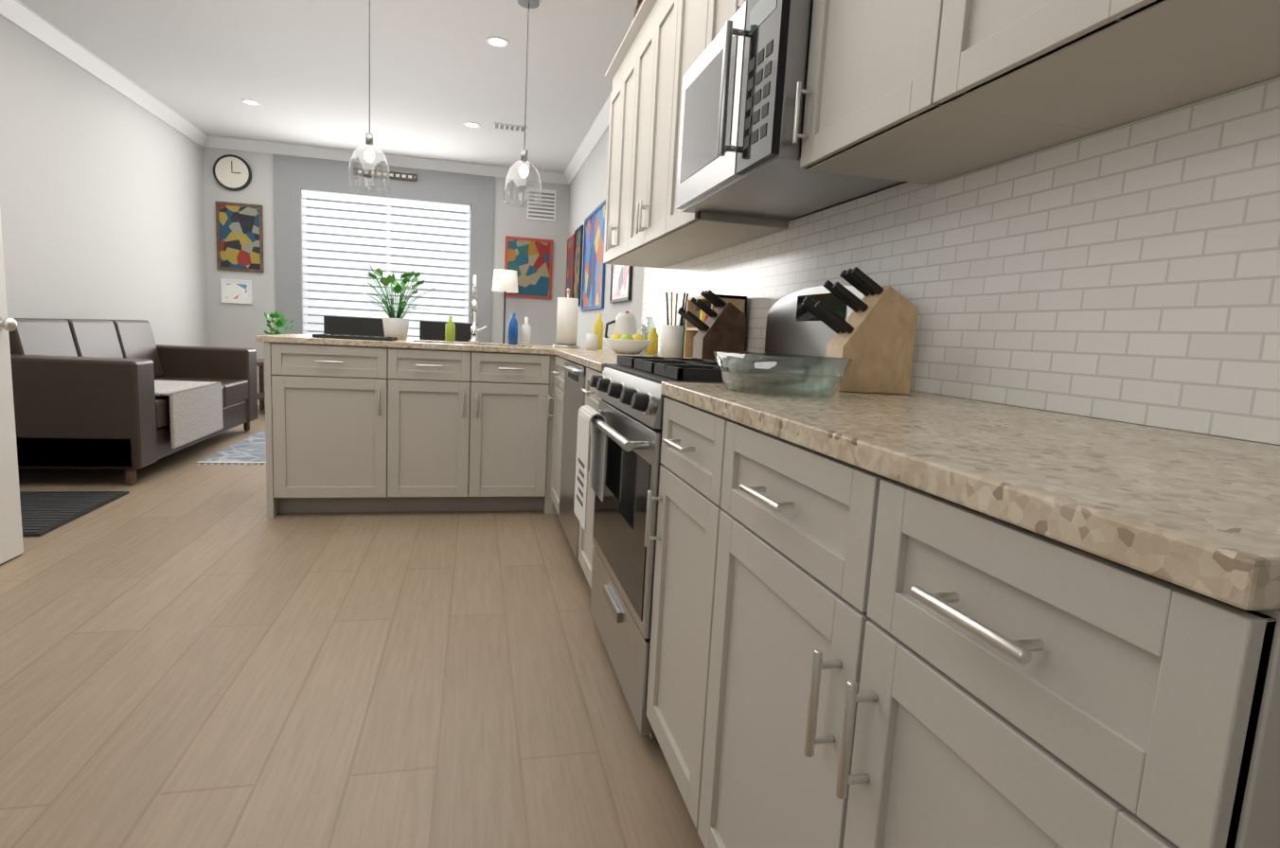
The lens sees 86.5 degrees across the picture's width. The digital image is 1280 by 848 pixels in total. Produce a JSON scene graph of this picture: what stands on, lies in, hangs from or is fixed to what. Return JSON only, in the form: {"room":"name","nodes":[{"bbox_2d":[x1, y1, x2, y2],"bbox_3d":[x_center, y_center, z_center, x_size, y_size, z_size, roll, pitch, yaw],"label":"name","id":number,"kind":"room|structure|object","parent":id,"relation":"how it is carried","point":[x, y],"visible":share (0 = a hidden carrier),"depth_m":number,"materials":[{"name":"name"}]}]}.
{"room":"kitchen","nodes":[
{"label":"kitchen","id":0,"kind":"room"},
{"bbox_2d":[0,15,208,346],"bbox_3d":[-4.161,-1.275,4.878,0.120,2.850,5.390,1,8,-14],"label":"wall","id":1,"kind":"structure","parent":0,"point":[108,195],"depth_m":5.18,"materials":[{"name":"paint"}]},
{"bbox_2d":[0,210,23,564],"bbox_3d":[-2.373,-0.471,2.229,0.168,2.122,0.820,1,8,-14],"label":"door","id":2,"kind":"structure","parent":1,"relation":"in","point":[11,543],"depth_m":2.65,"materials":[{"name":"white"}]},
{"bbox_2d":[0,0,208,147],"bbox_3d":[-3.988,-2.629,4.724,0.086,0.109,5.150,1,8,-14],"label":"crown molding","id":3,"kind":"structure","parent":1,"relation":"attached to","point":[19,13],"depth_m":5.04,"materials":[{"name":"white"}]},
{"bbox_2d":[19,0,637,173],"bbox_3d":[-1.727,-2.455,3.504,4.147,0.100,8.840,1,8,-14],"label":"ceiling","id":4,"kind":"structure","parent":0,"point":[442,72],"depth_m":4.98,"materials":[{"name":"paint"}]},
{"bbox_2d":[241,99,260,105],"bbox_3d":[-3.404,-2.814,5.955,0.149,0.004,0.149,9,9,37],"label":"recessed light","id":5,"kind":"object","parent":4,"relation":"in","point":[248,101],"depth_m":5.95,"materials":[{"name":"white"}]},
{"bbox_2d":[348,0,390,194],"bbox_3d":[-1.472,-1.851,3.704,0.220,1.120,0.220,1,8,-14],"label":"pendant lamp","id":6,"kind":"object","parent":4,"relation":"hanging from","point":[369,155],"visible":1,"depth_m":3.73,"materials":[{"name":"clear glass"}]},
{"bbox_2d":[463,122,479,127],"bbox_3d":[-1.548,-2.759,6.277,0.149,0.004,0.149,0,8,-20],"label":"recessed light","id":7,"kind":"object","parent":4,"relation":"in","point":[470,124],"depth_m":6.27,"materials":[{"name":"white"}]},
{"bbox_2d":[485,36,509,47],"bbox_3d":[-0.924,-2.480,4.421,0.149,0.004,0.149,9,9,37],"label":"recessed light","id":8,"kind":"object","parent":4,"relation":"in","point":[497,42],"depth_m":4.41,"materials":[{"name":"white"}]},
{"bbox_2d":[493,123,527,131],"bbox_3d":[-1.200,-2.739,6.286,0.300,0.010,0.150,1,8,-14],"label":"ceiling vent","id":9,"kind":"object","parent":4,"relation":"in","point":[508,127],"visible":0.94,"depth_m":6.27,"materials":[{"name":"white metal"}]},
{"bbox_2d":[503,0,542,208],"bbox_3d":[-0.652,-1.832,3.885,0.220,1.120,0.220,1,8,-14],"label":"pendant lamp","id":10,"kind":"object","parent":4,"relation":"hanging from","point":[523,169],"visible":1,"depth_m":3.90,"materials":[{"name":"clear glass"}]},
{"bbox_2d":[0,405,704,847],"bbox_3d":[-1.880,0.456,3.888,4.107,0.080,8.800,1,8,-14],"label":"floor","id":11,"kind":"structure","parent":0,"point":[195,655],"depth_m":1.91,"materials":[{"name":"brown wood"}]},
{"bbox_2d":[19,491,128,536],"bbox_3d":[-3.084,0.425,3.281,0.740,0.013,0.800,1,8,-14],"label":"door mat","id":12,"kind":"object","parent":11,"relation":"on","point":[44,512],"visible":0.88,"depth_m":3.41,"materials":[{"name":"black fabric"}]},
{"bbox_2d":[8,318,257,484],"bbox_3d":[-3.563,-0.256,4.781,0.975,0.920,2.200,1,8,-14],"label":"leather sofa","id":13,"kind":"object","parent":11,"relation":"on","point":[84,398],"visible":0.85,"depth_m":3.86,"materials":[{"name":"brown leather"}]},
{"bbox_2d":[154,380,223,448],"bbox_3d":[-3.292,-0.083,4.534,0.650,0.350,0.850,1,8,-14],"label":"fur throw","id":14,"kind":"object","parent":13,"relation":"on","point":[195,410],"visible":0.83,"depth_m":4.53,"materials":[{"name":"beige fabric"}]},
{"bbox_2d":[196,428,266,464],"bbox_3d":[-2.341,0.120,5.889,1.850,0.011,2.360,1,8,-14],"label":"rug","id":15,"kind":"object","parent":11,"relation":"on","point":[251,450],"visible":0.15,"depth_m":4.92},
{"bbox_2d":[256,358,265,409],"bbox_3d":[-3.797,-0.389,7.147,0.500,0.540,0.500,1,8,-14],"label":"side table","id":16,"kind":"object","parent":11,"relation":"on","point":[260,394],"visible":0.25,"depth_m":7.28,"materials":[{"name":"brown wood"}]},
{"bbox_2d":[263,309,293,335],"bbox_3d":[-3.753,-0.919,7.079,0.322,0.529,0.366,1,8,-14],"label":"potted plant","id":17,"kind":"object","parent":16,"relation":"on","point":[278,323],"visible":0.42,"depth_m":7.01,"materials":[{"name":"green plant"}]},
{"bbox_2d":[263,341,414,518],"bbox_3d":[-1.626,0.000,3.756,0.629,0.884,0.645,1,8,-14],"label":"base cabinet","id":18,"kind":"object","parent":11,"relation":"on","point":[340,419],"depth_m":3.46,"materials":[{"name":"grey wood"}]},
{"bbox_2d":[256,334,551,355],"bbox_3d":[-1.246,-0.349,3.813,1.440,0.230,0.696,1,8,-14],"label":"countertop","id":19,"kind":"structure","parent":18,"relation":"on","point":[277,338],"depth_m":3.50,"materials":[{"name":"beige stone"}]},
{"bbox_2d":[311,333,397,340],"bbox_3d":[-1.493,-0.457,3.587,0.380,0.016,0.260,1,8,-14],"label":"cutting mat","id":20,"kind":"object","parent":19,"relation":"on","point":[356,337],"visible":1,"depth_m":3.48,"materials":[{"name":"black"}]},
{"bbox_2d":[359,265,436,339],"bbox_3d":[-1.396,-0.697,3.921,0.445,0.413,0.449,1,8,-14],"label":"potted plant","id":21,"kind":"object","parent":19,"relation":"on","point":[397,327],"visible":0.96,"depth_m":3.88,"materials":[{"name":"white"}]},
{"bbox_2d":[444,316,455,341],"bbox_3d":[-1.140,-0.573,4.091,0.056,0.150,0.055,1,8,-14],"label":"bottle","id":22,"kind":"object","parent":19,"relation":"on","point":[450,334],"depth_m":4.07,"materials":[{"name":"green"}]},
{"bbox_2d":[469,274,487,342],"bbox_3d":[-0.947,-0.676,4.004,0.106,0.396,0.215,1,8,-14],"label":"faucet","id":23,"kind":"object","parent":19,"relation":"on","point":[474,330],"visible":1,"depth_m":4.07,"materials":[{"name":"silver metal"}]},
{"bbox_2d":[507,312,517,344],"bbox_3d":[-0.773,-0.581,4.148,0.060,0.190,0.058,1,8,-14],"label":"bottle","id":24,"kind":"object","parent":19,"relation":"on","point":[512,339],"depth_m":4.13,"materials":[{"name":"blue"}]},
{"bbox_2d":[521,317,530,345],"bbox_3d":[-0.700,-0.573,4.187,0.052,0.170,0.051,1,8,-14],"label":"bottle","id":25,"kind":"object","parent":19,"relation":"on","point":[525,328],"depth_m":4.17,"materials":[{"name":"white glass"}]},
{"bbox_2d":[323,316,384,337],"bbox_3d":[-1.873,-0.172,4.399,0.380,1.030,0.415,1,8,-14],"label":"bar stool","id":26,"kind":"object","parent":11,"relation":"on","point":[353,326],"visible":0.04,"depth_m":4.51,"materials":[{"name":"black"}]},
{"bbox_2d":[419,320,477,341],"bbox_3d":[-1.290,-0.160,4.542,0.380,1.030,0.415,1,8,-14],"label":"bar stool","id":27,"kind":"object","parent":11,"relation":"on","point":[432,330],"visible":0.08,"depth_m":4.64,"materials":[{"name":"black"}]},
{"bbox_2d":[492,269,517,343],"bbox_3d":[-1.584,-0.939,7.913,0.300,1.660,0.300,1,8,-14],"label":"floor lamp","id":28,"kind":"object","parent":11,"relation":"on","point":[504,281],"visible":0.75,"depth_m":7.71,"materials":[{"name":"black"}]},
{"bbox_2d":[532,354,554,514],"bbox_3d":[-0.251,0.031,4.072,0.662,0.884,0.685,1,8,-14],"label":"base cabinet","id":29,"kind":"object","parent":11,"relation":"on","point":[544,363],"depth_m":3.70,"materials":[{"name":"grey wood"}]},
{"bbox_2d":[547,355,581,515],"bbox_3d":[-0.119,0.102,3.584,0.635,0.884,0.457,1,8,-14],"label":"base cabinet","id":30,"kind":"object","parent":11,"relation":"on","point":[557,388],"depth_m":3.60,"materials":[{"name":"grey wood"}]},
{"bbox_2d":[558,359,586,558],"bbox_3d":[-0.026,0.177,3.065,0.628,0.881,0.596,1,8,-14],"label":"dishwasher","id":31,"kind":"object","parent":11,"relation":"on","point":[574,395],"visible":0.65,"depth_m":2.97,"materials":[{"name":"silver metal"}]},
{"bbox_2d":[578,367,649,589],"bbox_3d":[0.118,0.244,2.603,0.635,0.884,0.368,1,8,-14],"label":"base cabinet","id":32,"kind":"object","parent":11,"relation":"on","point":[585,540],"depth_m":2.54,"materials":[{"name":"grey wood"}]},
{"bbox_2d":[551,346,661,372],"bbox_3d":[-0.063,-0.330,3.373,0.648,0.030,2.097,1,8,-14],"label":"countertop","id":33,"kind":"structure","parent":32,"relation":"on","point":[595,360],"depth_m":3.09,"materials":[{"name":"beige stone"}]},
{"bbox_2d":[552,288,579,348],"bbox_3d":[-0.435,-0.635,4.076,0.160,0.350,0.160,1,8,-14],"label":"paper towel holder","id":34,"kind":"object","parent":33,"relation":"on","point":[567,321],"visible":0.98,"depth_m":4.03,"materials":[{"name":"white paper"}]},
{"bbox_2d":[586,311,636,350],"bbox_3d":[-0.177,-0.562,4.046,0.345,0.240,0.464,1,8,-14],"label":"clutter","id":35,"kind":"object","parent":33,"relation":"on","point":[626,323],"visible":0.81,"depth_m":3.97,"materials":[{"name":"white ceramic"}]},
{"bbox_2d":[603,333,653,354],"bbox_3d":[-0.064,-0.415,3.495,0.260,0.105,0.260,1,8,-14],"label":"fruit bowl","id":36,"kind":"object","parent":33,"relation":"on","point":[629,344],"visible":1,"depth_m":3.42,"materials":[{"name":"white ceramic"}]},
{"bbox_2d":[637,317,655,353],"bbox_3d":[0.044,-0.500,3.820,0.080,0.200,0.078,1,8,-14],"label":"jar","id":37,"kind":"object","parent":33,"relation":"on","point":[641,330],"depth_m":3.83,"materials":[{"name":"clear glass"}]},
{"bbox_2d":[643,325,658,354],"bbox_3d":[0.070,-0.454,3.709,0.060,0.140,0.058,1,8,-14],"label":"bottle","id":38,"kind":"object","parent":33,"relation":"on","point":[651,335],"depth_m":3.69,"materials":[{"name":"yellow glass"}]},
{"bbox_2d":[661,291,688,357],"bbox_3d":[0.164,-0.457,3.159,0.120,0.300,0.118,1,8,-14],"label":"utensil crock","id":39,"kind":"object","parent":33,"relation":"on","point":[671,341],"visible":0.77,"depth_m":3.12,"materials":[{"name":"white ceramic"}]},
{"bbox_2d":[681,308,686,357],"bbox_3d":[0.224,-0.422,3.075,0.060,0.260,0.058,1,8,-14],"label":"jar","id":40,"kind":"object","parent":33,"relation":"on","point":[685,309],"depth_m":3.06,"materials":[{"name":"clear glass"}]},
{"bbox_2d":[677,289,746,359],"bbox_3d":[0.252,-0.350,2.490,0.242,0.272,0.110,1,8,-14],"label":"knife block","id":41,"kind":"object","parent":33,"relation":"on","point":[722,327],"visible":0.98,"depth_m":2.45,"materials":[{"name":"brown wood"}]},
{"bbox_2d":[683,294,746,358],"bbox_3d":[0.305,-0.391,2.829,0.140,0.270,0.340,1,8,-14],"label":"spice rack","id":42,"kind":"object","parent":33,"relation":"on","point":[739,303],"visible":0.1,"depth_m":2.92,"materials":[{"name":"brown wood"}]},
{"bbox_2d":[645,397,702,790],"bbox_3d":[0.393,0.409,1.465,0.635,0.884,0.458,1,8,-14],"label":"base cabinet","id":43,"kind":"object","parent":11,"relation":"on","point":[682,435],"depth_m":1.47,"materials":[{"name":"grey wood"}]},
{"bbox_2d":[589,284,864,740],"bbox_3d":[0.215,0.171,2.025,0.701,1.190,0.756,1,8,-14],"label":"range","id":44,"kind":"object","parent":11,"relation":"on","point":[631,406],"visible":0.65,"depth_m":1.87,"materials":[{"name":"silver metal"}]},
{"bbox_2d":[573,405,606,531],"bbox_3d":[-0.159,0.130,2.130,0.054,0.356,0.225,1,8,-14],"label":"dish towel","id":45,"kind":"object","parent":44,"relation":"hanging from","point":[586,414],"visible":1,"depth_m":2.10,"materials":[{"name":"grey fabric"}]},
{"bbox_2d":[679,409,831,847],"bbox_3d":[0.486,0.465,1.081,0.635,0.884,0.582,1,8,-14],"label":"base cabinet","id":46,"kind":"object","parent":11,"relation":"on","point":[763,496],"depth_m":1.07,"materials":[{"name":"grey wood"}]},
{"bbox_2d":[793,457,1279,847],"bbox_3d":[0.575,0.518,0.713,0.635,0.884,0.427,1,8,-14],"label":"base cabinet","id":47,"kind":"object","parent":11,"relation":"on","point":[844,654],"depth_m":0.54,"materials":[{"name":"grey wood"}]},
{"bbox_2d":[660,381,1279,610],"bbox_3d":[0.504,0.009,1.036,0.645,0.030,1.225,1,8,-14],"label":"countertop","id":48,"kind":"structure","parent":47,"relation":"on","point":[1196,512],"depth_m":0.64,"materials":[{"name":"beige stone"}]},
{"bbox_2d":[713,351,853,397],"bbox_3d":[0.288,-0.104,1.399,0.280,0.075,0.280,1,8,-14],"label":"glass dish","id":49,"kind":"object","parent":48,"relation":"on","point":[825,377],"visible":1,"depth_m":1.31,"materials":[{"name":"clear glass"}]},
{"bbox_2d":[801,266,918,394],"bbox_3d":[0.482,-0.212,1.540,0.242,0.272,0.110,3,8,-4],"label":"knife block","id":50,"kind":"object","parent":48,"relation":"on","point":[874,338],"visible":0.96,"depth_m":1.50,"materials":[{"name":"brown wood"}]},
{"bbox_2d":[204,146,568,393],"bbox_3d":[-2.822,-1.603,7.892,3.900,2.850,0.120,1,8,-14],"label":"wall","id":51,"kind":"structure","parent":0,"point":[230,325],"depth_m":7.56,"materials":[{"name":"paint"}]},
{"bbox_2d":[213,154,251,191],"bbox_3d":[-4.359,-2.689,7.280,0.370,0.370,0.036,1,8,-14],"label":"wall clock","id":52,"kind":"object","parent":51,"relation":"attached to","point":[232,172],"visible":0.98,"depth_m":7.27,"materials":[{"name":"black"}]},
{"bbox_2d":[220,278,252,304],"bbox_3d":[-4.416,-1.452,7.453,0.300,0.260,0.022,1,8,-14],"label":"picture","id":53,"kind":"object","parent":51,"relation":"attached to","point":[237,291],"visible":0.94,"depth_m":7.45,"materials":[{"name":"white paper"}]},
{"bbox_2d":[215,200,264,272],"bbox_3d":[-4.342,-2.025,7.388,0.450,0.720,0.022,1,8,-14],"label":"picture","id":54,"kind":"object","parent":51,"relation":"attached to","point":[240,235],"visible":0.98,"depth_m":7.38,"materials":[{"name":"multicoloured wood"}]},
{"bbox_2d":[273,154,495,342],"bbox_3d":[-2.902,-1.604,7.841,2.340,2.618,0.140,1,8,-14],"label":"window unit","id":55,"kind":"structure","parent":51,"relation":"in","point":[444,247],"depth_m":7.75,"materials":[{"name":"white"}]},
{"bbox_2d":[353,167,416,180],"bbox_3d":[-2.847,-2.792,7.613,0.670,0.075,0.024,1,8,-14],"label":"sign","id":56,"kind":"object","parent":55,"relation":"attached to","point":[403,176],"visible":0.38,"depth_m":7.62,"materials":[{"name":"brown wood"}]},
{"bbox_2d":[208,134,560,183],"bbox_3d":[-2.725,-2.944,7.613,3.720,0.109,0.085,1,8,-14],"label":"crown molding","id":57,"kind":"structure","parent":51,"relation":"attached to","point":[214,141],"depth_m":7.55,"materials":[{"name":"white"}]},
{"bbox_2d":[504,235,552,299],"bbox_3d":[-1.332,-1.865,8.139,0.560,0.700,0.022,1,8,-14],"label":"picture","id":58,"kind":"object","parent":51,"relation":"attached to","point":[529,260],"visible":0.98,"depth_m":8.14,"materials":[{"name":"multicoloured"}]},
{"bbox_2d":[526,187,556,221],"bbox_3d":[-1.167,-2.605,8.076,0.340,0.360,0.012,1,8,-14],"label":"air vent","id":59,"kind":"object","parent":51,"relation":"in","point":[545,210],"visible":0.79,"depth_m":8.08,"materials":[{"name":"white metal"}]},
{"bbox_2d":[564,126,1279,445],"bbox_3d":[0.152,-0.954,4.175,0.120,2.850,8.840,1,8,-14],"label":"wall","id":60,"kind":"structure","parent":0,"point":[587,190],"depth_m":6.27,"materials":[{"name":"paint"}]},
{"bbox_2d":[565,233,574,298],"bbox_3d":[-0.809,-1.760,7.862,0.022,0.780,0.530,1,8,-14],"label":"picture","id":61,"kind":"object","parent":60,"relation":"attached to","point":[570,261],"visible":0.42,"depth_m":7.83,"materials":[{"name":"red"}]},
{"bbox_2d":[571,225,583,305],"bbox_3d":[-0.670,-1.676,7.285,0.022,0.820,0.470,1,8,-14],"label":"picture","id":62,"kind":"object","parent":60,"relation":"attached to","point":[577,260],"visible":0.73,"depth_m":7.23,"materials":[{"name":"black"}]},
{"bbox_2d":[560,89,612,184],"bbox_3d":[0.123,-2.312,3.971,0.086,0.109,8.600,1,8,-14],"label":"crown molding","id":63,"kind":"structure","parent":60,"relation":"attached to","point":[601,122],"depth_m":6.45,"materials":[{"name":"white"}]},
{"bbox_2d":[580,199,605,311],"bbox_3d":[-0.433,-1.514,6.306,0.022,0.900,1.170,1,8,-14],"label":"picture","id":64,"kind":"object","parent":60,"relation":"attached to","point":[593,284],"visible":0.83,"depth_m":6.24,"materials":[{"name":"blue"}]},
{"bbox_2d":[609,265,632,302],"bbox_3d":[-0.127,-1.377,5.044,0.022,0.930,0.680,1,8,-14],"label":"picture","id":65,"kind":"object","parent":60,"relation":"attached to","point":[621,279],"visible":0.38,"depth_m":5.05,"materials":[{"name":"black"}]},
{"bbox_2d":[603,34,681,267],"bbox_3d":[0.065,-1.376,3.574,0.348,1.015,0.720,1,8,-14],"label":"upper cabinet","id":66,"kind":"object","parent":60,"relation":"attached to","point":[619,105],"depth_m":3.62,"materials":[{"name":"beige wood"}]},
{"bbox_2d":[632,0,643,20],"bbox_3d":[0.396,-1.856,1.978,0.130,0.323,3.388,1,8,-14],"label":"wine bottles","id":67,"kind":"object","parent":66,"relation":"on","point":[638,6],"visible":0.19,"depth_m":3.54},
{"bbox_2d":[622,0,729,261],"bbox_3d":[0.214,-1.287,2.955,0.348,1.015,0.804,1,8,-14],"label":"upper cabinet","id":68,"kind":"object","parent":60,"relation":"attached to","point":[648,47],"depth_m":3.04,"materials":[{"name":"beige wood"}]},
{"bbox_2d":[697,0,746,57],"bbox_3d":[0.482,-1.358,1.867,0.348,0.562,0.766,1,8,-14],"label":"upper cabinet","id":69,"kind":"object","parent":60,"relation":"attached to","point":[715,13],"depth_m":2.16,"materials":[{"name":"beige wood"}]},
{"bbox_2d":[675,0,906,220],"bbox_3d":[0.399,-0.865,1.919,0.464,0.428,0.758,1,8,-14],"label":"microwave","id":70,"kind":"object","parent":69,"relation":"attached to","point":[739,152],"visible":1,"depth_m":1.74,"materials":[{"name":"silver metal"}]},
{"bbox_2d":[656,0,790,246],"bbox_3d":[0.337,-1.213,2.446,0.348,1.015,0.492,1,8,-14],"label":"upper cabinet","id":71,"kind":"object","parent":60,"relation":"attached to","point":[684,16],"depth_m":2.55,"materials":[{"name":"beige wood"}]},
{"bbox_2d":[792,0,1048,184],"bbox_3d":[0.613,-1.047,1.304,0.348,1.015,0.587,1,8,-14],"label":"upper cabinet","id":72,"kind":"object","parent":60,"relation":"attached to","point":[855,57],"depth_m":1.38,"materials":[{"name":"beige wood"}]},
{"bbox_2d":[641,76,1279,444],"bbox_3d":[0.495,-0.469,2.453,0.008,0.544,4.090,1,8,-14],"label":"tile backsplash","id":73,"kind":"structure","parent":60,"relation":"attached to","point":[1127,272],"depth_m":1.20,"materials":[{"name":"white tile"}]},
{"bbox_2d":[894,0,1279,147],"bbox_3d":[0.749,-0.966,0.743,0.348,1.015,0.817,1,8,-14],"label":"upper cabinet","id":74,"kind":"object","parent":60,"relation":"attached to","point":[928,92],"depth_m":0.97,"materials":[{"name":"beige wood"}]}
]}

